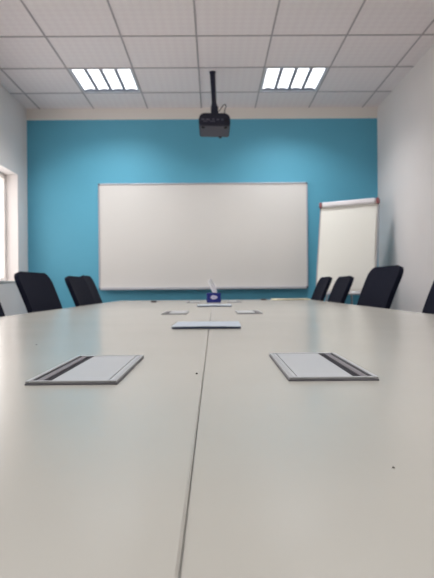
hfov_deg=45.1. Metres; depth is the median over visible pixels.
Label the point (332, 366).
cover
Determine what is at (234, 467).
conference table
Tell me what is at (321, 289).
chair
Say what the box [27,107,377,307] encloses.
wall
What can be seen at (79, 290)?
chair
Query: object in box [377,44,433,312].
wall
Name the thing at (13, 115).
wall
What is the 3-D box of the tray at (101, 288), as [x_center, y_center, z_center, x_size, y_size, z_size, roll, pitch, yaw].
[-0.147,-0.006,5.769,2.268,0.020,0.059,0,0,0]
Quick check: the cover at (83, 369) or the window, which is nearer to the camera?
the cover at (83, 369)
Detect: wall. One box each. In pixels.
[0,84,27,315]
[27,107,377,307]
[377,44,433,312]
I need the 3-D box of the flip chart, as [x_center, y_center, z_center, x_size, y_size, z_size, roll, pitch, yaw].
[1.365,-0.038,5.417,0.710,1.774,0.411,0,0,30]
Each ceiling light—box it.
[68,69,140,92]
[260,68,328,91]
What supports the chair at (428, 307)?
on the floor
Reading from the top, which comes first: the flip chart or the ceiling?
the ceiling
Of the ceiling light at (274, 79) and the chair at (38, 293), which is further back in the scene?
the ceiling light at (274, 79)
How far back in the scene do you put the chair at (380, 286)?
3.34 m
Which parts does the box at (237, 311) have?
lid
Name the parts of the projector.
plate, panel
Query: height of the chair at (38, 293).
0.979 m
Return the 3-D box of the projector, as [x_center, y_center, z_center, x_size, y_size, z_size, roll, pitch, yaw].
[-0.025,-1.732,4.861,0.285,0.574,0.358,0,0,0]
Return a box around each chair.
[0,303,4,316]
[14,271,61,312]
[65,276,94,306]
[80,275,102,303]
[311,277,331,300]
[327,276,353,302]
[357,265,403,308]
[422,281,433,313]
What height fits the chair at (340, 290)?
0.959 m
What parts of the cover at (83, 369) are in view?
lid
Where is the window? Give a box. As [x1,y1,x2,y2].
[0,172,14,281]
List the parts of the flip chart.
clamp rail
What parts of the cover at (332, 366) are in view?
lid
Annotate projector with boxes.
[199,71,229,137]
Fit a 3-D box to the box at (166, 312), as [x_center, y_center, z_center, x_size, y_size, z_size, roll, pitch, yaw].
[-0.199,0.114,2.519,0.116,0.005,0.251,0,0,0]
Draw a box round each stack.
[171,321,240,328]
[197,304,231,306]
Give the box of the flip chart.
[316,197,379,304]
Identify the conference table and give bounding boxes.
[0,299,433,577]
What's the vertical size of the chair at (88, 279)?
0.989 m
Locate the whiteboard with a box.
[98,182,307,289]
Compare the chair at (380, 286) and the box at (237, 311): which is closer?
the box at (237, 311)
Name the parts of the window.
frame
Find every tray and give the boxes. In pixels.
[100,287,306,289]
[326,292,360,294]
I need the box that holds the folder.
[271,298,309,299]
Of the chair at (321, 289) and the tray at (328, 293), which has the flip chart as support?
the tray at (328, 293)
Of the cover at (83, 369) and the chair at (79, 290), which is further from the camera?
the chair at (79, 290)
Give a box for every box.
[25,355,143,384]
[161,311,188,314]
[206,279,220,302]
[235,310,262,313]
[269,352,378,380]
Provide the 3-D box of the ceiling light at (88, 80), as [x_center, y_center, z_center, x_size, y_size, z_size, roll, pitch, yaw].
[-1.070,-2.047,5.050,0.584,0.079,0.584,0,0,0]
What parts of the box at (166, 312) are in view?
lid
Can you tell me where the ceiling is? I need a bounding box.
[0,0,433,108]
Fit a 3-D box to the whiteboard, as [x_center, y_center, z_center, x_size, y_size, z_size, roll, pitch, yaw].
[-0.152,-0.588,5.783,2.328,1.184,0.089,0,0,0]
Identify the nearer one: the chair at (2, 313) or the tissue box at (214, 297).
the chair at (2, 313)
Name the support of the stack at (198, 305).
on the conference table
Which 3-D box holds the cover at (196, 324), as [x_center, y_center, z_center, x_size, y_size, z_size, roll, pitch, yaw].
[-0.031,0.113,1.650,0.206,0.008,0.236,0,0,1]

